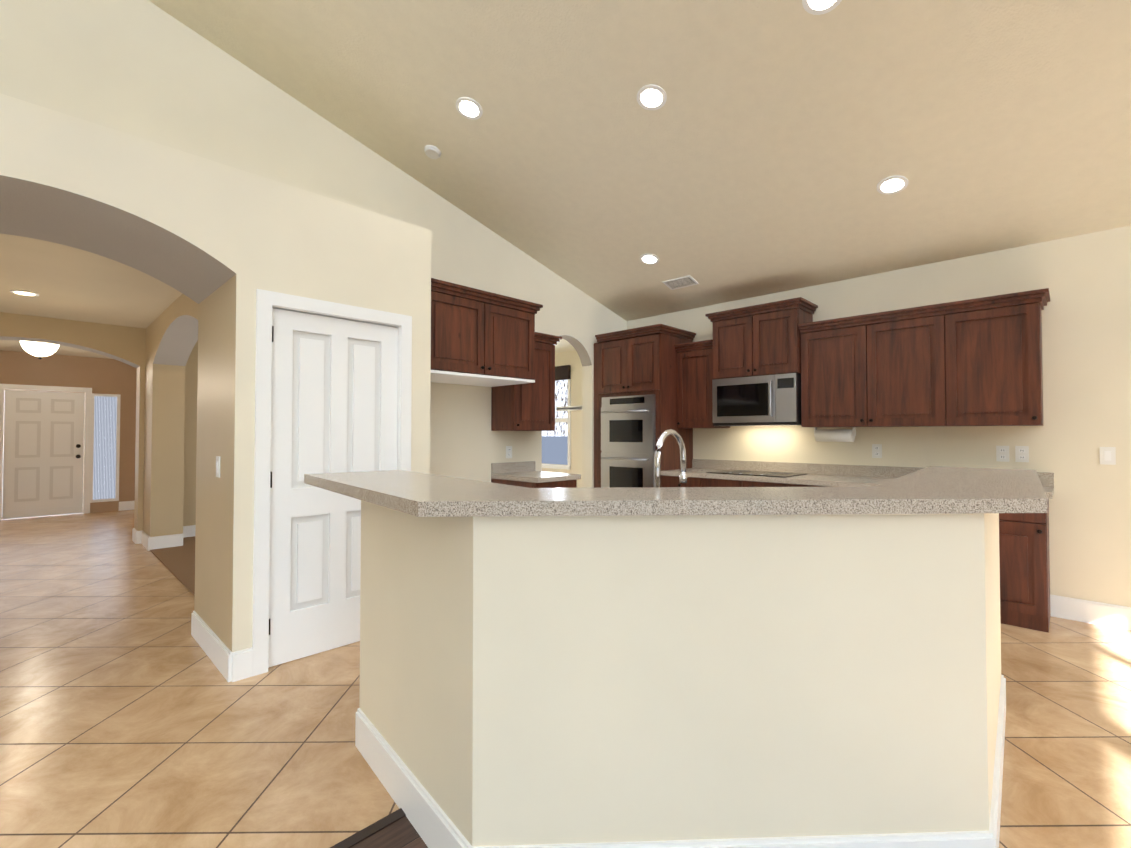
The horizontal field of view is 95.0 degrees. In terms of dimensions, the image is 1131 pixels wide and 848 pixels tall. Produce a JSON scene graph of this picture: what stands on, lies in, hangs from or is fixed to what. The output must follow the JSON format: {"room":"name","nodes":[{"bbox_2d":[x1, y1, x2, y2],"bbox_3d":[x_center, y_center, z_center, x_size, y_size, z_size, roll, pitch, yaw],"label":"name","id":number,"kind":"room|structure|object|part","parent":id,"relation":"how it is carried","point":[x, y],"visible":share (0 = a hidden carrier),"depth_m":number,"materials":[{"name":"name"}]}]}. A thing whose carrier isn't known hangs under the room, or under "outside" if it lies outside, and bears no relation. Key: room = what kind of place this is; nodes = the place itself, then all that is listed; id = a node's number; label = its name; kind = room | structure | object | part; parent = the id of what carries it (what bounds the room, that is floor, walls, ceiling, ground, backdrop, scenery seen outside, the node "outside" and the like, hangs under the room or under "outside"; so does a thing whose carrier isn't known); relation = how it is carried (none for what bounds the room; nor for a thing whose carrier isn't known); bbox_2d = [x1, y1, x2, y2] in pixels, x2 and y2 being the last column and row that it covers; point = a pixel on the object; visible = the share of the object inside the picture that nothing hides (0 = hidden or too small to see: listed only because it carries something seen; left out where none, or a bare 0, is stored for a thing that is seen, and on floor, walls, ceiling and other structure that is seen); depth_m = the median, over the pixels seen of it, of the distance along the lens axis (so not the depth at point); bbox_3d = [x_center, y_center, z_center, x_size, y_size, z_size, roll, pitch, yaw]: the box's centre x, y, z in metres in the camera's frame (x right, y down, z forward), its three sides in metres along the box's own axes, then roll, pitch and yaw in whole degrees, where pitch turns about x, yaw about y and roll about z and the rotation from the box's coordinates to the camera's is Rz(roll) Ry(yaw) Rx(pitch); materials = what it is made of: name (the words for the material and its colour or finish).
{"room":"kitchen","nodes":[
{"label":"kitchen","id":0,"kind":"room"},
{"bbox_2d":[0,350,136,512],"bbox_3d":[-8.148,0.154,8.407,0.150,2.630,3.100,-1,-2,44],"label":"wall","id":1,"kind":"structure","parent":0,"point":[104,376],"depth_m":8.64,"materials":[{"name":"beige paint"}]},
{"bbox_2d":[2,390,84,518],"bbox_3d":[-8.248,0.469,8.212,0.112,1.976,0.898,-1,-2,44],"label":"front door","id":2,"kind":"structure","parent":1,"relation":"in","point":[43,466],"depth_m":8.20,"materials":[{"name":"beige wood"}]},
{"bbox_3d":[-7.967,0.448,8.470,0.071,0.232,0.064,-1,-2,44],"label":"front door knob","id":3,"kind":"part","parent":2,"relation":"part of","materials":[{"name":"black metal"}]},
{"bbox_2d":[0,384,120,519],"bbox_3d":[-8.234,0.430,8.192,0.020,2.070,1.800,-1,-2,44],"label":"door frame","id":4,"kind":"structure","parent":1,"relation":"attached to","point":[89,447],"depth_m":8.54,"materials":[{"name":"beige wood"}]},
{"bbox_2d":[93,396,116,499],"bbox_3d":[-7.785,0.400,8.753,0.022,1.730,0.290,-1,-2,44],"label":"curtain","id":5,"kind":"object","parent":1,"relation":"attached to","point":[104,454],"visible":0.92,"depth_m":8.74,"materials":[{"name":"white fabric"}]},
{"bbox_2d":[0,234,182,358],"bbox_3d":[-5.037,-1.228,6.228,7.680,0.150,4.600,-1,-2,44],"label":"ceiling","id":6,"kind":"structure","parent":0,"point":[67,282],"depth_m":4.53,"materials":[{"name":"beige paint"}]},
{"bbox_2d":[10,290,38,295],"bbox_3d":[-4.872,-1.177,4.666,0.184,0.008,0.184,-1,-2,44],"label":"recessed light","id":7,"kind":"object","parent":6,"relation":"in","point":[25,293],"visible":0.96,"depth_m":4.66,"materials":[{"name":"white"}]},
{"bbox_2d":[20,341,58,358],"bbox_3d":[-6.939,-1.088,6.841,0.420,0.474,0.420,-1,-2,44],"label":"light","id":8,"kind":"object","parent":6,"relation":"attached to","point":[40,350],"visible":0.38,"depth_m":6.75,"materials":[{"name":"white glass"}]},
{"bbox_2d":[0,312,197,530],"bbox_3d":[-5.173,0.115,6.336,0.300,2.630,4.600,-1,-2,44],"label":"wall","id":9,"kind":"structure","parent":0,"point":[125,344],"depth_m":6.19,"materials":[{"name":"beige paint"}]},
{"bbox_2d":[143,294,198,536],"bbox_3d":[-3.585,0.089,4.992,3.850,2.630,0.300,-1,-2,44],"label":"wall","id":10,"kind":"structure","parent":0,"point":[171,334],"depth_m":5.91,"materials":[{"name":"beige paint"}]},
{"bbox_2d":[119,501,1130,681],"bbox_3d":[-2.938,1.293,3.092,14.700,0.152,9.920,-1,-2,44],"label":"baseboard","id":11,"kind":"structure","parent":10,"relation":"attached to","point":[232,666],"depth_m":3.51,"materials":[{"name":"white wood"}]},
{"bbox_2d":[150,536,194,595],"bbox_3d":[-2.910,1.411,5.636,3.880,0.012,2.200,-1,-2,44],"label":"floor carpet","id":12,"kind":"object","parent":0,"point":[178,562],"visible":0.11,"depth_m":5.31,"materials":[{"name":"brown carpet"}]},
{"bbox_2d":[0,93,430,651],"bbox_3d":[-3.674,-0.031,1.486,0.930,2.740,6.860,-1,-2,44],"label":"wall","id":13,"kind":"structure","parent":0,"point":[219,243],"depth_m":2.83,"materials":[{"name":"beige paint"}]},
{"bbox_2d":[216,456,219,477],"bbox_3d":[-2.009,0.247,2.990,0.075,0.120,0.012,-1,-2,44],"label":"light switch","id":14,"kind":"object","parent":13,"relation":"attached to","point":[217,466],"visible":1,"depth_m":2.98,"materials":[{"name":"white plastic"}]},
{"bbox_2d":[252,289,411,675],"bbox_3d":[-1.423,0.319,3.209,0.168,2.105,0.930,-1,-2,44],"label":"door frame","id":15,"kind":"structure","parent":13,"relation":"attached to","point":[267,301],"depth_m":2.86,"materials":[{"name":"white wood"}]},
{"bbox_2d":[268,308,397,667],"bbox_3d":[-1.375,0.356,3.158,0.118,2.012,0.772,-1,-2,44],"label":"pantry door","id":16,"kind":"structure","parent":13,"relation":"in","point":[334,392],"depth_m":3.11,"materials":[{"name":"white wood"}]},
{"bbox_3d":[-1.376,0.317,3.132,0.082,1.730,0.732,-1,-2,44],"label":"pantry door knob","id":17,"kind":"part","parent":16,"relation":"part of","materials":[{"name":"metal"}]},
{"bbox_2d":[0,0,626,487],"bbox_3d":[-2.756,-1.349,2.963,0.150,5.430,10.220,-1,-2,44],"label":"wall","id":18,"kind":"structure","parent":0,"point":[146,70],"depth_m":3.58,"materials":[{"name":"beige paint"}]},
{"bbox_2d":[431,278,542,386],"bbox_3d":[-0.830,-0.701,4.332,0.668,0.676,1.128,-1,-2,44],"label":"upper cabinet","id":19,"kind":"object","parent":18,"relation":"attached to","point":[482,338],"visible":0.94,"depth_m":4.10,"materials":[{"name":"brown wood"}]},
{"bbox_2d":[506,446,511,457],"bbox_3d":[-0.552,0.276,5.072,0.008,0.120,0.075,-1,-2,44],"label":"electrical outlet","id":20,"kind":"object","parent":18,"relation":"attached to","point":[508,451],"visible":1,"depth_m":5.07,"materials":[{"name":"white plastic"}]},
{"bbox_2d":[491,332,561,430],"bbox_3d":[-0.369,-0.396,5.004,0.378,0.921,0.574,-1,-2,44],"label":"upper cabinet","id":21,"kind":"object","parent":18,"relation":"attached to","point":[525,407],"visible":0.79,"depth_m":4.90,"materials":[{"name":"brown wood"}]},
{"bbox_2d":[351,816,427,847],"bbox_3d":[-0.468,1.280,-1.508,4.735,0.006,6.800,-1,-2,44],"label":"floor","id":22,"kind":"structure","parent":0,"point":[401,833],"depth_m":1.67,"materials":[{"name":"brown wood"}]},
{"bbox_2d":[555,339,574,352],"bbox_3d":[-0.846,-1.087,6.791,2.480,0.150,2.070,-1,-2,44],"label":"ceiling","id":23,"kind":"structure","parent":0,"point":[562,345],"depth_m":6.84,"materials":[{"name":"beige paint"}]},
{"bbox_2d":[0,510,1130,847],"bbox_3d":[-2.904,1.430,3.125,15.300,0.120,10.620,-1,-2,44],"label":"floor","id":24,"kind":"structure","parent":0,"point":[130,716],"depth_m":2.33,"materials":[{"name":"tile"}]},
{"bbox_2d":[330,808,405,847],"bbox_3d":[-0.468,1.278,-1.494,4.755,0.011,6.820,-1,-2,44],"label":"transition strip","id":25,"kind":"object","parent":24,"relation":"on","point":[370,830],"depth_m":1.70,"materials":[{"name":"black wood"}]},
{"bbox_2d":[491,461,580,487],"bbox_3d":[-0.279,0.887,4.872,0.658,1.030,0.546,-1,-2,44],"label":"countertop","id":26,"kind":"structure","parent":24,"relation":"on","point":[523,474],"depth_m":4.79,"materials":[{"name":"grey stone"}]},
{"bbox_2d":[594,324,695,487],"bbox_3d":[0.857,0.205,5.825,0.963,2.431,0.729,-1,-2,44],"label":"tall cabinet","id":27,"kind":"object","parent":24,"relation":"on","point":[637,380],"depth_m":5.56,"materials":[{"name":"brown wood"}]},
{"bbox_3d":[0.364,0.245,5.955,0.075,2.355,0.030,-1,-2,44],"label":"tall oven cabinet filler strip","id":28,"kind":"part","parent":27,"relation":"part of","materials":[{"name":"brown wood"}]},
{"bbox_2d":[662,475,691,486],"bbox_3d":[1.391,0.969,5.364,0.512,0.885,0.620,-1,-2,44],"label":"base cabinet","id":29,"kind":"object","parent":24,"relation":"on","point":[667,480],"depth_m":5.23,"materials":[{"name":"brown wood"}]},
{"bbox_2d":[355,506,1005,847],"bbox_3d":[0.602,0.814,2.276,1.998,1.080,2.408,-1,-2,44],"label":"kitchen island","id":30,"kind":"object","parent":24,"relation":"on","point":[680,666],"depth_m":1.49,"materials":[{"name":"beige paint"}]},
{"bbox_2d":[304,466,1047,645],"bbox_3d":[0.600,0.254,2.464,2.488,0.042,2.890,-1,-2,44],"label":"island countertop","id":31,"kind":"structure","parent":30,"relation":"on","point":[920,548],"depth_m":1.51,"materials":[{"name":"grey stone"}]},
{"bbox_2d":[654,429,686,486],"bbox_3d":[0.425,0.217,1.936,0.124,0.396,0.240,-1,-2,44],"label":"faucet","id":32,"kind":"object","parent":31,"relation":"on","point":[657,453],"visible":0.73,"depth_m":1.95,"materials":[{"name":"silver metal"}]},
{"bbox_2d":[692,479,779,486],"bbox_3d":[1.827,0.961,4.938,0.972,0.885,0.620,-1,-2,44],"label":"base cabinet","id":33,"kind":"object","parent":24,"relation":"on","point":[695,482],"depth_m":4.83,"materials":[{"name":"brown wood"}]},
{"bbox_2d":[780,483,803,486],"bbox_3d":[2.306,0.952,4.469,0.632,0.885,0.620,-1,-2,44],"label":"base cabinet","id":34,"kind":"object","parent":24,"relation":"on","point":[781,484],"depth_m":4.40,"materials":[{"name":"brown wood"}]},
{"bbox_2d":[999,499,1050,632],"bbox_3d":[3.094,0.940,3.803,0.660,0.885,0.470,-1,-2,44],"label":"base cabinet","id":35,"kind":"object","parent":24,"relation":"on","point":[1024,554],"depth_m":3.49,"materials":[{"name":"brown wood"}]},
{"bbox_2d":[660,467,1053,498],"bbox_3d":[2.241,0.487,4.517,2.926,0.042,0.655,-1,-2,44],"label":"countertop","id":36,"kind":"structure","parent":35,"relation":"on","point":[694,472],"depth_m":4.51,"materials":[{"name":"grey stone"}]},
{"bbox_2d":[706,469,806,476],"bbox_3d":[1.816,0.466,4.936,0.760,0.012,0.510,-1,-2,44],"label":"cooktop","id":37,"kind":"object","parent":36,"relation":"in","point":[761,473],"visible":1,"depth_m":4.84,"materials":[{"name":"black glass"}]},
{"bbox_2d":[148,0,1130,320],"bbox_3d":[-0.159,-2.759,0.518,7.420,2.888,10.420,-1,-2,44],"label":"ceiling","id":38,"kind":"structure","parent":0,"point":[768,146],"depth_m":3.27,"materials":[{"name":"beige paint"}]},
{"bbox_2d":[424,145,440,158],"bbox_3d":[-1.025,-2.092,3.996,0.130,0.060,0.129,-1,-2,44],"label":"smoke detector","id":39,"kind":"object","parent":38,"relation":"attached to","point":[432,152],"visible":1,"depth_m":3.97,"materials":[{"name":"white plastic"}]},
{"bbox_2d":[456,97,482,119],"bbox_3d":[-0.652,-2.135,3.506,0.184,0.053,0.180,-1,-2,44],"label":"recessed light","id":40,"kind":"object","parent":38,"relation":"in","point":[469,108],"visible":1,"depth_m":3.50,"materials":[{"name":"beige"}]},
{"bbox_2d":[640,254,658,264],"bbox_3d":[0.803,-1.576,4.954,0.184,0.053,0.180,-1,-2,44],"label":"recessed light","id":41,"kind":"object","parent":38,"relation":"in","point":[650,259],"visible":1,"depth_m":4.95,"materials":[{"name":"beige"}]},
{"bbox_2d":[637,84,666,109],"bbox_3d":[0.526,-1.992,3.163,0.184,0.053,0.180,-1,-2,44],"label":"recessed light","id":42,"kind":"object","parent":38,"relation":"in","point":[651,97],"visible":1,"depth_m":3.15,"materials":[{"name":"beige"}]},
{"bbox_2d":[662,275,698,289],"bbox_3d":[1.174,-1.440,5.288,0.320,0.053,0.176,-1,-2,44],"label":"ceiling vent","id":43,"kind":"object","parent":38,"relation":"in","point":[681,282],"visible":1,"depth_m":5.27,"materials":[{"name":"grey metal"}]},
{"bbox_2d":[802,0,841,14],"bbox_3d":[1.213,-2.015,2.435,0.184,0.053,0.180,-1,-2,44],"label":"recessed light","id":44,"kind":"object","parent":38,"relation":"in","point":[817,7],"visible":1,"depth_m":2.48,"materials":[{"name":"beige"}]},
{"bbox_2d":[876,175,908,194],"bbox_3d":[2.212,-1.616,3.506,0.184,0.053,0.180,-1,-2,44],"label":"recessed light","id":45,"kind":"object","parent":38,"relation":"in","point":[891,185],"visible":1,"depth_m":3.50,"materials":[{"name":"beige"}]},
{"bbox_2d":[542,225,1130,606],"bbox_3d":[2.441,-0.072,4.899,9.800,2.950,0.150,-1,-2,44],"label":"wall","id":46,"kind":"structure","parent":0,"point":[1085,279],"depth_m":3.74,"materials":[{"name":"beige paint"}]},
{"bbox_2d":[542,379,570,469],"bbox_3d":[-0.199,-0.070,7.420,0.820,1.400,0.120,-1,-2,44],"label":"nook window","id":47,"kind":"structure","parent":46,"relation":"in","point":[562,420],"depth_m":7.12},
{"bbox_2d":[555,365,570,380],"bbox_3d":[-0.246,-0.706,7.384,0.840,0.190,0.046,-1,-2,44],"label":"valance","id":48,"kind":"object","parent":47,"relation":"attached to","point":[563,372],"visible":0.36,"depth_m":7.15,"materials":[{"name":"black"}]},
{"bbox_2d":[556,405,581,410],"bbox_3d":[0.260,-0.203,6.719,0.780,0.060,0.298,-1,-2,44],"label":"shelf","id":49,"kind":"object","parent":46,"relation":"attached to","point":[568,408],"visible":0.54,"depth_m":6.72,"materials":[{"name":"silver metal"}]},
{"bbox_2d":[674,339,729,427],"bbox_3d":[1.450,-0.402,5.501,0.442,0.891,0.378,-1,-2,44],"label":"upper cabinet","id":50,"kind":"object","parent":46,"relation":"attached to","point":[694,383],"visible":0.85,"depth_m":5.40,"materials":[{"name":"brown wood"}]},
{"bbox_2d":[705,297,817,378],"bbox_3d":[1.892,-0.783,5.040,0.932,0.656,0.428,-1,-2,44],"label":"upper cabinet","id":51,"kind":"object","parent":46,"relation":"attached to","point":[758,340],"visible":1,"depth_m":4.88,"materials":[{"name":"brown wood"}]},
{"bbox_2d":[712,373,800,425],"bbox_3d":[1.887,-0.216,5.024,0.816,0.463,0.444,-1,-2,44],"label":"microwave","id":52,"kind":"object","parent":51,"relation":"attached to","point":[769,400],"visible":0.98,"depth_m":4.86,"materials":[{"name":"silver metal"}]},
{"bbox_2d":[799,312,933,426],"bbox_3d":[2.631,-0.414,4.380,1.126,0.872,0.330,-1,-2,44],"label":"upper cabinet","id":53,"kind":"object","parent":46,"relation":"attached to","point":[878,372],"depth_m":4.27,"materials":[{"name":"brown wood"}]},
{"bbox_2d":[814,427,855,441],"bbox_3d":[2.389,0.093,4.599,0.330,0.127,0.110,-1,-2,44],"label":"paper towel holder","id":54,"kind":"object","parent":53,"relation":"attached to","point":[835,435],"visible":1,"depth_m":4.56,"materials":[{"name":"white paper"}]},
{"bbox_2d":[692,459,1053,486],"bbox_3d":[2.462,0.420,4.744,2.926,0.100,0.022,-1,-2,44],"label":"backsplash","id":55,"kind":"structure","parent":46,"relation":"attached to","point":[1046,479],"depth_m":4.81,"materials":[{"name":"grey stone"}]},
{"bbox_2d":[872,444,881,457],"bbox_3d":[2.714,0.236,4.514,0.075,0.120,0.008,-1,-2,44],"label":"electrical outlet","id":56,"kind":"object","parent":46,"relation":"attached to","point":[876,450],"visible":1,"depth_m":4.51,"materials":[{"name":"white plastic"}]},
{"bbox_2d":[930,296,1045,425],"bbox_3d":[3.152,-0.423,3.870,0.596,0.872,0.330,-1,-2,44],"label":"upper cabinet","id":57,"kind":"object","parent":46,"relation":"attached to","point":[974,362],"depth_m":3.74,"materials":[{"name":"brown wood"}]},
{"bbox_2d":[996,446,1008,461],"bbox_3d":[3.314,0.225,3.926,0.075,0.120,0.008,-1,-2,44],"label":"electrical outlet","id":58,"kind":"object","parent":46,"relation":"attached to","point":[1002,453],"visible":1,"depth_m":3.92,"materials":[{"name":"white plastic"}]},
{"bbox_2d":[1015,446,1028,461],"bbox_3d":[3.393,0.223,3.850,0.075,0.120,0.008,-1,-2,44],"label":"electrical outlet","id":59,"kind":"object","parent":46,"relation":"attached to","point":[1021,453],"visible":1,"depth_m":3.85,"materials":[{"name":"white plastic"}]},
{"bbox_2d":[1100,447,1115,464],"bbox_3d":[3.706,0.217,3.541,0.075,0.120,0.012,-1,-2,44],"label":"light switch","id":60,"kind":"object","parent":46,"relation":"attached to","point":[1107,455],"visible":1,"depth_m":3.54,"materials":[{"name":"white plastic"}]},
{"label":"outside","id":61,"kind":"structure","parent":0,"visible":0},
{"bbox_2d":[542,379,567,464],"bbox_3d":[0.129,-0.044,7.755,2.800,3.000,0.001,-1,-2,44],"label":"view from the nook","id":62,"kind":"structure","parent":61,"point":[555,446],"depth_m":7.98,"materials":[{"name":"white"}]}
]}

